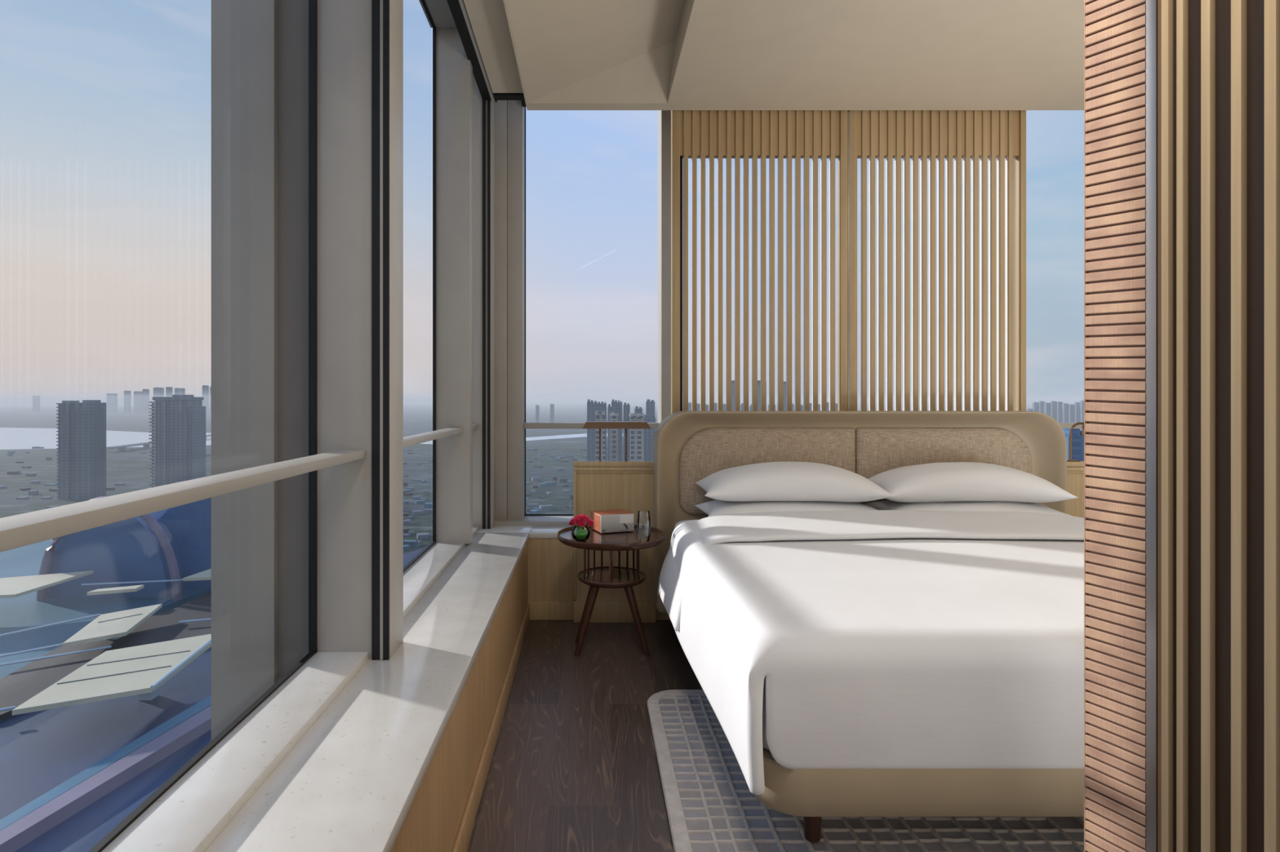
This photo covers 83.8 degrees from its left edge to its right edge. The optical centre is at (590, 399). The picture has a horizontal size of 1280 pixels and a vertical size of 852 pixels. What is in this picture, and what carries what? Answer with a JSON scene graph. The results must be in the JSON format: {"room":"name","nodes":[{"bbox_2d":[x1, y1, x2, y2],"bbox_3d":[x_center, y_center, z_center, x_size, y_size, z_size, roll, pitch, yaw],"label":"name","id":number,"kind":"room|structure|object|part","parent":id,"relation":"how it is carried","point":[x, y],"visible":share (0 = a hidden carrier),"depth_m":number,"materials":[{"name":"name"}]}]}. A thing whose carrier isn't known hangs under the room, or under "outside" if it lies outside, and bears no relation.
{"room":"hotel room","nodes":[
{"label":"hotel room","id":0,"kind":"room"},
{"bbox_2d":[101,525,479,851],"bbox_3d":[-0.694,0.763,0.860,0.147,0.114,6.920,0,0,0],"label":"window sill","id":1,"kind":"structure","parent":0,"point":[189,816],"depth_m":1.42,"materials":[{"name":"stone"}]},
{"bbox_2d":[317,0,403,660],"bbox_3d":[-0.662,-0.627,2.054,0.205,2.746,0.151,0,0,0],"label":"window post","id":2,"kind":"object","parent":1,"relation":"on","point":[360,42],"visible":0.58,"depth_m":1.99,"materials":[{"name":"metal"}]},
{"bbox_2d":[403,0,463,572],"bbox_3d":[-0.697,-0.622,2.825,0.186,2.756,1.390,0,0,0],"label":"window","id":3,"kind":"structure","parent":1,"relation":"on","point":[437,13],"depth_m":3.51,"materials":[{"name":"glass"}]},
{"bbox_2d":[211,0,310,740],"bbox_3d":[-0.945,-0.300,2.090,0.320,6.000,0.080,0,0,0],"label":"facade fin","id":4,"kind":"object","parent":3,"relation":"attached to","point":[260,49],"visible":0.75,"depth_m":2.07,"materials":[{"name":"metal"}]},
{"bbox_3d":[-0.855,-0.300,2.112,0.130,6.000,0.035,0,0,0],"label":"recess plate","id":5,"kind":"part","parent":4,"relation":"part of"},
{"bbox_3d":[-0.662,0.151,2.825,0.070,0.023,1.390,0,0,0],"label":"guard rail","id":6,"kind":"part","parent":3,"relation":"part of","materials":[{"name":"metal"}]},
{"bbox_2d":[435,27,472,543],"bbox_3d":[-0.680,-0.612,3.560,0.170,2.656,0.080,0,0,0],"label":"window post","id":7,"kind":"object","parent":1,"relation":"on","point":[454,70],"visible":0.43,"depth_m":3.52,"materials":[{"name":"metal"}]},
{"bbox_2d":[472,424,478,430],"bbox_3d":[-0.697,-0.622,3.795,0.186,2.756,0.390,0,0,0],"label":"window","id":8,"kind":"structure","parent":1,"relation":"on","point":[474,426],"depth_m":3.89,"materials":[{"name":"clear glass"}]},
{"bbox_2d":[390,541,528,851],"bbox_3d":[-0.350,0.973,0.638,0.020,0.454,6.476,0,0,0],"label":"wall","id":9,"kind":"structure","parent":0,"point":[432,822],"depth_m":1.92,"materials":[{"name":"brown wood"}]},
{"bbox_2d":[204,525,532,851],"bbox_3d":[-0.476,0.741,0.795,0.287,0.030,6.790,0,0,0],"label":"window sill","id":10,"kind":"structure","parent":9,"relation":"on","point":[351,783],"depth_m":1.55,"materials":[{"name":"stone"}]},
{"bbox_2d":[451,603,529,851],"bbox_3d":[-0.334,1.154,0.632,0.012,0.092,6.464,0,0,0],"label":"baseboard","id":11,"kind":"structure","parent":9,"relation":"attached to","point":[462,840],"depth_m":2.29,"materials":[{"name":"brown wood"}]},
{"bbox_2d":[528,537,573,601],"bbox_3d":[1.620,0.973,3.918,3.960,0.454,0.084,0,0,0],"label":"wall","id":12,"kind":"structure","parent":0,"point":[550,562],"depth_m":3.88,"materials":[{"name":"brown wood"}]},
{"bbox_2d":[493,515,573,525],"bbox_3d":[1.490,0.763,4.210,4.220,0.114,0.220,0,0,0],"label":"window sill","id":13,"kind":"structure","parent":12,"relation":"attached to","point":[527,520],"depth_m":4.12,"materials":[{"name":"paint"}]},
{"bbox_2d":[472,73,524,528],"bbox_3d":[-0.582,-0.577,4.171,0.367,2.646,0.378,0,0,0],"label":"window post","id":14,"kind":"object","parent":13,"relation":"on","point":[499,126],"visible":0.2,"depth_m":4.18,"materials":[{"name":"metal"}]},
{"bbox_2d":[528,525,573,537],"bbox_3d":[1.633,0.741,3.985,3.933,0.030,0.230,0,0,0],"label":"window sill","id":15,"kind":"structure","parent":12,"relation":"on","point":[536,531],"depth_m":3.92,"materials":[{"name":"stone"}]},
{"bbox_2d":[527,601,670,620],"bbox_3d":[1.630,1.151,3.870,3.940,0.098,0.012,0,0,0],"label":"baseboard","id":16,"kind":"structure","parent":12,"relation":"attached to","point":[539,611],"depth_m":3.86,"materials":[{"name":"brown wood"}]},
{"bbox_2d":[523,106,1084,515],"bbox_3d":[1.500,-0.622,4.155,4.200,2.756,0.410,0,0,0],"label":"window","id":17,"kind":"structure","parent":12,"relation":"in","point":[664,116],"depth_m":4.10,"materials":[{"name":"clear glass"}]},
{"bbox_3d":[1.601,0.157,4.255,3.998,0.034,0.070,0,0,0],"label":"guard rail","id":18,"kind":"part","parent":17,"relation":"part of","materials":[{"name":"metal"}]},
{"bbox_2d":[466,620,702,851],"bbox_3d":[1.620,1.260,0.675,3.960,0.120,6.550,0,0,0],"label":"floor","id":19,"kind":"structure","parent":0,"point":[574,767],"depth_m":2.47,"materials":[{"name":"brown wood"}]},
{"bbox_2d":[556,524,666,656],"bbox_3d":[0.102,0.923,3.420,0.525,0.562,0.525,0,0,0],"label":"side table","id":20,"kind":"object","parent":19,"relation":"on","point":[611,576],"visible":0.91,"depth_m":3.35,"materials":[{"name":"brown wood"}]},
{"bbox_2d":[571,525,590,541],"bbox_3d":[-0.043,0.621,3.300,0.089,0.068,0.089,0,0,0],"label":"vase","id":21,"kind":"object","parent":20,"relation":"on","point":[577,535],"visible":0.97,"depth_m":3.28,"materials":[{"name":"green glass"}]},
{"bbox_2d":[568,514,594,531],"bbox_3d":[-0.041,0.570,3.299,0.126,0.083,0.094,0,0,0],"label":"flower bouquet","id":22,"kind":"object","parent":21,"relation":"on","point":[580,523],"visible":1,"depth_m":3.29,"materials":[{"name":"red plant"}]},
{"bbox_3d":[-0.015,1.034,3.484,0.130,0.339,0.039,0,0,18],"label":"leg","id":23,"kind":"part","parent":20,"relation":"part of","materials":[{"name":"brown wood"}]},
{"bbox_3d":[-0.014,1.034,3.356,0.123,0.339,0.067,0,0,0],"label":"leg","id":24,"kind":"part","parent":20,"relation":"part of","materials":[{"name":"brown wood"}]},
{"bbox_2d":[577,566,646,588],"bbox_3d":[0.103,0.859,3.420,0.332,0.033,0.332,0,0,0],"label":"shelf","id":25,"kind":"object","parent":20,"relation":"attached to","point":[626,577],"depth_m":3.39,"materials":[{"name":"brown wood"}]},
{"bbox_2d":[591,509,634,533],"bbox_3d":[0.110,0.609,3.553,0.215,0.092,0.205,0,0,0],"label":"radio","id":26,"kind":"object","parent":20,"relation":"on","point":[613,520],"visible":1,"depth_m":3.49,"materials":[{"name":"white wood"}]},
{"bbox_3d":[0.133,0.607,3.489,0.176,0.086,0.010,0,0,-19],"label":"panel","id":27,"kind":"part","parent":26,"relation":"part of","materials":[{"name":"silver metal"}]},
{"bbox_3d":[0.217,1.034,3.356,0.123,0.339,0.067,0,0,0],"label":"leg","id":28,"kind":"part","parent":20,"relation":"part of","materials":[{"name":"brown wood"}]},
{"bbox_2d":[636,510,650,542],"bbox_3d":[0.247,0.586,3.285,0.065,0.138,0.065,0,0,0],"label":"water glass","id":29,"kind":"object","parent":20,"relation":"on","point":[643,540],"visible":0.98,"depth_m":3.27,"materials":[{"name":"glass"}]},
{"bbox_2d":[573,461,655,622],"bbox_3d":[0.132,0.768,3.842,0.443,0.864,0.040,0,0,0],"label":"wall panel","id":30,"kind":"object","parent":19,"relation":"on","point":[628,486],"visible":0.61,"depth_m":3.84,"materials":[{"name":"brown wood"}]},
{"bbox_2d":[582,421,650,461],"bbox_3d":[0.141,0.228,3.850,0.363,0.215,0.150,0,0,0],"label":"bedside lamp","id":31,"kind":"object","parent":30,"relation":"on","point":[588,424],"visible":1,"depth_m":3.79,"materials":[{"name":"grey metal"}]},
{"bbox_3d":[0.053,0.243,3.850,0.010,0.186,0.014,0,0,0],"label":"post","id":32,"kind":"part","parent":31,"relation":"part of","materials":[{"name":"brown metal"}]},
{"bbox_3d":[0.141,0.139,3.850,0.363,0.035,0.150,0,0,0],"label":"lamp shade","id":33,"kind":"part","parent":31,"relation":"part of","materials":[{"name":"brown metal"}]},
{"bbox_3d":[0.194,0.243,3.850,0.010,0.186,0.014,0,0,0],"label":"post","id":34,"kind":"part","parent":31,"relation":"part of","materials":[{"name":"brown metal"}]},
{"bbox_2d":[647,689,1084,851],"bbox_3d":[1.461,1.192,2.163,2.478,0.015,1.487,0,0,0],"label":"rug","id":35,"kind":"object","parent":19,"relation":"on","point":[710,805],"visible":0.21,"depth_m":2.01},
{"bbox_2d":[653,410,1084,843],"bbox_3d":[1.384,0.630,2.779,2.094,1.139,2.042,0,0,0],"label":"bed","id":36,"kind":"object","parent":35,"relation":"on","point":[690,446],"visible":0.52,"depth_m":3.68,"materials":[{"name":"beige leather"}]},
{"bbox_3d":[1.384,0.760,2.737,1.924,0.294,1.875,0,0,0],"label":"mattress","id":37,"kind":"part","parent":36,"relation":"part of","materials":[{"name":"white fabric"}]},
{"bbox_2d":[693,500,877,516],"bbox_3d":[0.965,0.547,3.455,0.870,0.140,0.400,0,0,0],"label":"pillow","id":38,"kind":"object","parent":36,"relation":"on","point":[714,508],"visible":0.41,"depth_m":3.32,"materials":[{"name":"white fabric"}]},
{"bbox_2d":[695,462,894,502],"bbox_3d":[0.965,0.399,3.456,0.882,0.184,0.426,0,0,0],"label":"pillow","id":39,"kind":"object","parent":38,"relation":"on","point":[769,481],"visible":1,"depth_m":3.29,"materials":[{"name":"white fabric"}]},
{"bbox_3d":[0.600,1.125,1.920,0.054,0.118,0.054,0,0,0],"label":"leg","id":40,"kind":"part","parent":36,"relation":"part of","materials":[{"name":"brown wood"}]},
{"bbox_3d":[1.384,0.581,3.709,2.094,1.039,0.182,0,0,0],"label":"headboard","id":41,"kind":"part","parent":36,"relation":"part of","materials":[{"name":"fabric"}]},
{"bbox_2d":[657,510,1084,795],"bbox_3d":[1.384,0.733,2.519,2.141,0.456,1.598,0,0,0],"label":"duvet","id":42,"kind":"object","parent":36,"relation":"on","point":[878,639],"visible":0.75,"depth_m":1.86,"materials":[{"name":"white fabric"}]},
{"bbox_2d":[864,499,1071,515],"bbox_3d":[1.810,0.546,3.455,0.870,0.140,0.400,0,0,0],"label":"pillow","id":43,"kind":"object","parent":36,"relation":"on","point":[961,506],"visible":0.28,"depth_m":3.32,"materials":[{"name":"white fabric"}]},
{"bbox_2d":[868,462,1077,502],"bbox_3d":[1.800,0.401,3.456,0.887,0.190,0.426,0,0,0],"label":"pillow","id":44,"kind":"object","parent":43,"relation":"on","point":[950,482],"visible":0.9,"depth_m":3.29,"materials":[{"name":"white fabric"}]},
{"bbox_2d":[1066,461,1084,518],"bbox_3d":[2.629,0.768,3.842,0.458,0.864,0.040,0,0,0],"label":"wall panel","id":45,"kind":"object","parent":19,"relation":"on","point":[1075,470],"visible":0.06,"depth_m":3.84,"materials":[{"name":"brown wood"}]},
{"bbox_2d":[1066,422,1084,462],"bbox_3d":[2.728,0.230,3.836,0.297,0.212,0.052,0,0,0],"label":"bedside lamp","id":46,"kind":"object","parent":45,"relation":"on","point":[1070,460],"visible":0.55,"depth_m":3.84,"materials":[{"name":"brown metal"}]},
{"bbox_3d":[2.730,0.169,3.831,0.140,0.062,0.042,0,0,0],"label":"lamp shade","id":47,"kind":"part","parent":46,"relation":"part of","materials":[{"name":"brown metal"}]},
{"bbox_2d":[1084,0,1146,851],"bbox_3d":[1.060,-0.190,1.324,0.220,2.778,0.091,0,0,0],"label":"woven panel","id":48,"kind":"object","parent":19,"relation":"on","point":[1115,30],"visible":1,"depth_m":1.32,"materials":[{"name":"wood"}]},
{"bbox_3d":[0.956,-0.190,1.367,0.013,2.778,0.002,0,0,-7],"label":"edge trim","id":49,"kind":"part","parent":48,"relation":"part of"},
{"bbox_2d":[1146,0,1279,851],"bbox_3d":[1.079,-0.190,0.189,0.162,2.778,2.178,0,0,0],"label":"wall","id":50,"kind":"structure","parent":19,"relation":"on","point":[1213,66],"depth_m":1.15,"materials":[{"name":"brown wood"}]},
{"bbox_2d":[502,0,1084,110],"bbox_3d":[1.627,-1.790,0.643,3.945,0.420,6.486,0,0,0],"label":"ceiling","id":51,"kind":"structure","parent":0,"point":[571,55],"depth_m":3.29,"materials":[{"name":"paint"}]},
{"bbox_2d":[446,0,526,106],"bbox_3d":[-0.452,-1.711,0.790,0.304,0.098,6.780,0,0,0],"label":"track","id":52,"kind":"object","parent":51,"relation":"attached to","point":[454,5],"visible":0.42,"depth_m":3.48,"materials":[{"name":"metal"}]},
{"bbox_2d":[458,0,494,101],"bbox_3d":[-0.543,-1.713,0.700,0.019,0.074,6.600,0,0,0],"label":"track","id":53,"kind":"object","parent":52,"relation":"attached to","point":[461,2],"visible":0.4,"depth_m":3.38,"materials":[{"name":"metal"}]},
{"bbox_2d":[463,0,523,93],"bbox_3d":[-0.432,-1.684,0.635,0.195,0.032,6.470,0,0,0],"label":"trim","id":54,"kind":"structure","parent":51,"relation":"attached to","point":[488,20],"depth_m":3.33,"materials":[{"name":"paint"}]},
{"bbox_2d":[671,110,1026,413],"bbox_3d":[1.419,-0.562,3.928,1.940,2.575,0.064,0,0,0],"label":"slatted screen","id":55,"kind":"object","parent":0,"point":[846,136],"visible":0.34,"depth_m":3.90,"materials":[{"name":"brown wood"}]},
{"bbox_2d":[1062,428,1084,461],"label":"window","id":56,"kind":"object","parent":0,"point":[1077,439],"visible":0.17,"depth_m":300.01,"materials":[{"name":"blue glass"}]},
{"label":"outside","id":57,"kind":"structure","parent":0,"visible":0},
{"bbox_2d":[0,0,365,851],"bbox_3d":[-0.697,-0.622,-0.306,0.186,2.756,4.587,0,0,0],"label":"window","id":58,"kind":"structure","parent":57,"point":[22,530],"depth_m":1.33,"materials":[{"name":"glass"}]},
{"bbox_3d":[-0.662,0.151,-0.306,0.070,0.023,4.587,0,0,0],"label":"guard rail","id":59,"kind":"part","parent":58,"relation":"part of","materials":[{"name":"metal"}]},
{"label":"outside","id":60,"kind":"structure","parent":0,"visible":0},
{"bbox_2d":[87,585,143,595],"bbox_3d":[-105.727,42.550,158.718,8.700,0.700,6.385,0,0,0],"label":"canopy","id":61,"kind":"object","parent":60,"point":[127,588],"visible":1,"depth_m":157.75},
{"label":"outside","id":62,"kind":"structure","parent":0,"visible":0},
{"bbox_2d":[182,568,211,581],"bbox_3d":[-90.690,42.550,177.487,11.022,0.700,19.342,0,0,0],"label":"canopy","id":63,"kind":"object","parent":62,"point":[206,575],"visible":0.29,"depth_m":169.32,"materials":[{"name":"white"}]},
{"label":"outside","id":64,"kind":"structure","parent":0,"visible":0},
{"bbox_2d":[0,402,1031,554],"bbox_3d":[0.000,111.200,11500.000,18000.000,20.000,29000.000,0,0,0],"label":"ground","id":65,"kind":"structure","parent":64,"point":[131,468],"depth_m":1205.54,"materials":[{"name":"grey"}]},
{"bbox_2d":[32,395,39,412],"bbox_3d":[-4372.280,35.619,5613.483,38.522,131.162,26.966,0,0,0],"label":"tower","id":66,"kind":"structure","parent":65,"relation":"on","point":[36,399],"depth_m":5600.30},
{"bbox_2d":[56,400,106,499],"bbox_3d":[-522.802,50.951,731.057,34.119,100.498,24.113,0,0,0],"label":"tower","id":67,"kind":"structure","parent":65,"relation":"on","point":[82,426],"depth_m":720.74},
{"bbox_2d":[106,393,117,413],"bbox_3d":[-3644.484,27.899,5420.224,57.783,146.601,40.448,0,0,0],"label":"tower","id":68,"kind":"structure","parent":65,"relation":"on","point":[111,398],"depth_m":5400.23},
{"bbox_2d":[124,391,131,413],"bbox_3d":[-3392.255,18.804,5212.520,35.771,164.792,25.040,0,0,0],"label":"tower","id":69,"kind":"structure","parent":65,"relation":"on","point":[127,394],"depth_m":5199.70,"materials":[{"name":"concrete"}]},
{"bbox_2d":[133,391,142,413],"bbox_3d":[-3374.446,20.218,5319.850,56.713,161.964,39.699,0,0,0],"label":"tower","id":70,"kind":"structure","parent":65,"relation":"on","point":[137,394],"depth_m":5299.67,"materials":[{"name":"concrete"}]},
{"bbox_2d":[142,389,149,413],"bbox_3d":[-3194.484,13.568,5112.279,35.083,175.264,24.558,0,0,0],"label":"tower","id":71,"kind":"structure","parent":65,"relation":"on","point":[145,393],"depth_m":5100.37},
{"bbox_2d":[106,434,211,450],"bbox_3d":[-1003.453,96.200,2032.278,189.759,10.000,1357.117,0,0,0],"label":"bridge","id":72,"kind":"structure","parent":65,"relation":"on","point":[122,447],"depth_m":1422.56,"materials":[{"name":"concrete"}]},
{"bbox_2d":[153,387,164,403],"bbox_3d":[-3045.860,8.562,5018.726,53.503,185.276,37.452,0,0,0],"label":"tower","id":73,"kind":"structure","parent":65,"relation":"on","point":[157,392],"depth_m":5000.50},
{"bbox_2d":[165,386,173,396],"bbox_3d":[-3026.866,5.772,5112.279,35.083,190.856,24.558,0,0,0],"label":"tower","id":74,"kind":"structure","parent":65,"relation":"on","point":[169,390],"depth_m":5100.37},
{"bbox_2d":[148,395,205,487],"bbox_3d":[-461.250,48.590,794.641,46.117,107.564,32.482,0,0,0],"label":"tower","id":75,"kind":"structure","parent":65,"relation":"on","point":[178,422],"depth_m":781.02,"materials":[{"name":"concrete"}]},
{"bbox_2d":[174,387,185,395],"bbox_3d":[-3012.688,8.867,5219.475,55.643,184.665,38.950,0,0,0],"label":"tower","id":76,"kind":"structure","parent":65,"relation":"on","point":[178,391],"depth_m":5199.70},
{"bbox_2d":[202,385,208,413],"bbox_3d":[-2657.236,1.912,4911.797,33.707,198.576,23.595,0,0,0],"label":"tower","id":77,"kind":"structure","parent":65,"relation":"on","point":[205,388],"depth_m":4900.19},
{"bbox_2d":[209,386,211,413],"bbox_3d":[-2648.408,4.740,5018.726,53.503,192.920,37.452,0,0,0],"label":"tower","id":78,"kind":"structure","parent":65,"relation":"on","point":[211,386],"depth_m":5000.50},
{"bbox_2d":[0,445,622,550],"bbox_3d":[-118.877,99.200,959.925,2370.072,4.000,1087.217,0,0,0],"label":"blocks","id":79,"kind":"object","parent":65,"relation":"on","point":[407,520],"visible":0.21,"depth_m":759.21},
{"bbox_2d":[535,404,539,422],"bbox_3d":[-193.261,60.536,2604.521,12.917,81.327,9.042,0,0,0],"label":"tower","id":80,"kind":"structure","parent":65,"relation":"on","point":[537,407],"depth_m":2599.93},
{"bbox_2d":[550,404,554,422],"bbox_3d":[-134.236,58.243,2505.016,14.331,85.913,10.032,0,0,0],"label":"tower","id":81,"kind":"structure","parent":65,"relation":"on","point":[552,406],"depth_m":2499.72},
{"bbox_2d":[586,399,593,461],"bbox_3d":[0.000,50.600,902.889,8.255,101.200,5.778,0,0,0],"label":"tower","id":82,"kind":"structure","parent":65,"relation":"on","point":[589,404],"depth_m":900.05,"materials":[{"name":"concrete"}]},
{"bbox_2d":[593,400,600,461],"bbox_3d":[8.933,51.672,938.252,9.290,99.056,6.503,0,0,0],"label":"tower","id":83,"kind":"structure","parent":65,"relation":"on","point":[597,406],"depth_m":934.99,"materials":[{"name":"concrete"}]},
{"bbox_2d":[595,411,605,461],"bbox_3d":[9.050,55.981,642.661,9.148,90.438,6.321,0,0,0],"label":"tower","id":84,"kind":"structure","parent":65,"relation":"on","point":[600,415],"depth_m":641.51,"materials":[{"name":"concrete"}]},
{"bbox_2d":[600,401,606,461],"bbox_3d":[18.164,52.083,972.854,8.155,98.234,5.709,0,0,0],"label":"tower","id":85,"kind":"structure","parent":65,"relation":"on","point":[603,406],"depth_m":970.10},
{"bbox_2d":[607,404,613,461],"bbox_3d":[26.140,53.696,902.889,8.255,95.009,5.778,0,0,0],"label":"tower","id":86,"kind":"structure","parent":65,"relation":"on","point":[610,409],"depth_m":900.05,"materials":[{"name":"concrete"}]},
{"bbox_2d":[609,412,618,461],"bbox_3d":[21.860,56.562,652.184,7.651,89.276,5.369,0,0,0],"label":"tower","id":87,"kind":"structure","parent":65,"relation":"on","point":[613,415],"depth_m":651.46,"materials":[{"name":"concrete"}]},
{"bbox_2d":[611,399,617,412],"bbox_3d":[31.802,50.600,937.751,7.861,101.200,5.503,0,0,0],"label":"tower","id":88,"kind":"structure","parent":65,"relation":"on","point":[615,403],"depth_m":934.99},
{"bbox_2d":[617,400,622,461],"bbox_3d":[40.406,51.341,972.335,6.673,99.717,4.671,0,0,0],"label":"tower","id":89,"kind":"structure","parent":65,"relation":"on","point":[619,404],"depth_m":970.10,"materials":[{"name":"concrete"}]},
{"bbox_2d":[622,402,630,461],"bbox_3d":[46.089,52.664,902.889,8.255,97.073,5.778,0,0,0],"label":"tower","id":90,"kind":"structure","parent":65,"relation":"on","point":[626,408],"depth_m":900.05,"materials":[{"name":"concrete"}]},
{"bbox_2d":[629,413,644,461],"bbox_3d":[42.069,56.959,643.859,12.914,88.482,8.718,0,0,0],"label":"tower","id":91,"kind":"structure","parent":65,"relation":"on","point":[637,435],"depth_m":641.51,"materials":[{"name":"concrete"}]},
{"bbox_2d":[634,406,642,413],"bbox_3d":[63.604,55.245,938.502,10.005,91.910,7.004,0,0,0],"label":"tower","id":92,"kind":"structure","parent":65,"relation":"on","point":[637,410],"depth_m":934.99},
{"bbox_2d":[644,414,655,461],"bbox_3d":[63.317,58.732,764.473,12.780,84.935,8.946,0,0,0],"label":"tower","id":93,"kind":"structure","parent":65,"relation":"on","point":[649,433],"depth_m":759.96,"materials":[{"name":"concrete"}]},
{"bbox_2d":[645,399,654,417],"bbox_3d":[82.296,50.600,974.152,11.863,101.200,8.304,0,0,0],"label":"tower","id":94,"kind":"structure","parent":65,"relation":"on","point":[650,406],"depth_m":970.10,"materials":[{"name":"concrete"}]},
{"bbox_2d":[688,402,691,410],"bbox_3d":[208.662,53.466,1504.815,13.758,95.468,9.631,0,0,0],"label":"tower","id":95,"kind":"structure","parent":65,"relation":"on","point":[689,403],"depth_m":1499.96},
{"bbox_2d":[697,403,700,410],"bbox_3d":[228.153,54.613,1504.815,13.758,93.174,9.631,0,0,0],"label":"tower","id":96,"kind":"structure","parent":65,"relation":"on","point":[699,405],"depth_m":1499.96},
{"bbox_2d":[714,402,717,410],"bbox_3d":[267.134,54.040,1504.815,13.758,94.321,9.631,0,0,0],"label":"tower","id":97,"kind":"structure","parent":65,"relation":"on","point":[715,403],"depth_m":1499.96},
{"bbox_2d":[722,404,725,410],"bbox_3d":[286.624,55.186,1504.815,13.758,92.028,9.631,0,0,0],"label":"tower","id":98,"kind":"structure","parent":65,"relation":"on","point":[723,405],"depth_m":1499.96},
{"bbox_2d":[731,380,734,410],"bbox_3d":[264.803,33.211,1305.217,14.904,135.977,10.433,0,0,0],"label":"tower","id":99,"kind":"structure","parent":65,"relation":"on","point":[732,381],"depth_m":1300.01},
{"bbox_2d":[757,380,766,410],"bbox_3d":[324.516,32.543,1356.862,19.605,137.315,13.724,0,0,0],"label":"tower","id":100,"kind":"structure","parent":65,"relation":"on","point":[758,381],"depth_m":1350.14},
{"bbox_2d":[783,381,786,410],"bbox_3d":[359.694,34.205,1305.564,15.898,133.990,11.129,0,0,0],"label":"tower","id":101,"kind":"structure","parent":65,"relation":"on","point":[784,382],"depth_m":1300.01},
{"bbox_2d":[808,403,812,410],"bbox_3d":[462.038,54.040,1504.815,13.758,94.321,9.631,0,0,0],"label":"tower","id":102,"kind":"structure","parent":65,"relation":"on","point":[810,404],"depth_m":1499.96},
{"bbox_2d":[826,402,829,410],"bbox_3d":[501.019,53.466,1504.815,13.758,95.468,9.631,0,0,0],"label":"tower","id":103,"kind":"structure","parent":65,"relation":"on","point":[828,403],"depth_m":1499.96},
{"bbox_2d":[1031,402,1039,412],"bbox_3d":[1343.702,54.689,2145.152,14.721,93.022,10.305,0,0,0],"label":"tower","id":104,"kind":"structure","parent":65,"relation":"on","point":[1035,406],"depth_m":2140.21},
{"bbox_2d":[1038,400,1044,413],"bbox_3d":[1387.146,53.099,2185.249,14.996,96.201,10.497,0,0,0],"label":"tower","id":105,"kind":"structure","parent":65,"relation":"on","point":[1042,403],"depth_m":2179.76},
{"bbox_2d":[1044,402,1051,417],"bbox_3d":[1353.898,55.415,2105.056,14.446,91.569,10.112,0,0,0],"label":"tower","id":106,"kind":"structure","parent":65,"relation":"on","point":[1047,406],"depth_m":2099.84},
{"bbox_2d":[1049,400,1057,421],"bbox_3d":[1397.679,53.053,2145.152,14.721,96.293,10.305,0,0,0],"label":"tower","id":107,"kind":"structure","parent":65,"relation":"on","point":[1054,404],"depth_m":2140.21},
{"bbox_2d":[1057,401,1062,422],"bbox_3d":[1442.133,53.933,2185.249,14.996,94.535,10.497,0,0,0],"label":"tower","id":108,"kind":"structure","parent":65,"relation":"on","point":[1059,403],"depth_m":2179.76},
{"bbox_2d":[1062,403,1069,422],"bbox_3d":[1406.866,56.218,2105.056,14.446,89.964,10.112,0,0,0],"label":"tower","id":109,"kind":"structure","parent":65,"relation":"on","point":[1065,406],"depth_m":2099.84,"materials":[{"name":"concrete"}]},
{"bbox_2d":[1069,404,1075,422],"bbox_3d":[1451.656,57.961,2145.152,14.721,86.479,10.305,0,0,0],"label":"tower","id":110,"kind":"structure","parent":65,"relation":"on","point":[1072,407],"depth_m":2140.21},
{"bbox_2d":[1073,402,1079,422],"bbox_3d":[1497.118,54.766,2185.249,14.996,92.869,10.497,0,0,0],"label":"tower","id":111,"kind":"structure","parent":65,"relation":"on","point":[1077,405],"depth_m":2179.76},
{"bbox_2d":[1080,400,1084,430],"bbox_3d":[1459.834,52.205,2105.056,14.446,97.990,10.112,0,0,0],"label":"tower","id":112,"kind":"structure","parent":65,"relation":"on","point":[1082,402],"depth_m":2100.36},
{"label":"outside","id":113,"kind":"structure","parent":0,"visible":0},
{"bbox_2d":[0,402,432,406],"bbox_3d":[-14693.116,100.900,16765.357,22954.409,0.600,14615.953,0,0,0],"label":"lake","id":114,"kind":"structure","parent":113,"point":[118,404],"depth_m":8883.94,"materials":[{"name":"liquid"}]},
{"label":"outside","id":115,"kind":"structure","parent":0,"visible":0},
{"bbox_2d":[0,539,426,851],"bbox_3d":[-116.436,49.605,317.750,209.697,9.190,529.486,0,0,0],"label":"roof","id":116,"kind":"structure","parent":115,"point":[69,775],"depth_m":102.75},
{"bbox_2d":[12,634,211,715],"bbox_3d":[-70.821,44.570,109.813,16.929,7.260,31.153,0,0,0],"label":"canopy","id":117,"kind":"object","parent":116,"relation":"on","point":[140,670],"visible":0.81,"depth_m":106.76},
{"bbox_2d":[62,604,161,647],"bbox_3d":[-92.190,45.648,138.099,11.984,5.104,24.440,0,0,0],"label":"canopy","id":118,"kind":"object","parent":116,"relation":"on","point":[114,625],"visible":0.9,"depth_m":135.80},
{"bbox_2d":[36,495,211,601],"bbox_3d":[-110.220,37.724,230.908,63.736,27.049,100.965,0,0,0],"label":"building","id":119,"kind":"structure","parent":116,"relation":"on","point":[175,543],"depth_m":183.53,"materials":[{"name":"glass"}]},
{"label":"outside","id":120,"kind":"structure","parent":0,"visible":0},
{"bbox_2d":[0,427,622,449],"bbox_3d":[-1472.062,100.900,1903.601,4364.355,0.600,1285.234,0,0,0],"label":"river","id":121,"kind":"structure","parent":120,"point":[11,438],"depth_m":1859.45,"materials":[{"name":"liquid"}]},
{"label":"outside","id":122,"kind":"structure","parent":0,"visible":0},
{"bbox_2d":[0,570,93,598],"bbox_3d":[-140.901,43.550,167.139,31.106,0.700,24.579,0,0,0],"label":"canopy","id":123,"kind":"object","parent":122,"point":[11,587],"visible":1,"depth_m":167.92,"materials":[{"name":"white"}]}
]}

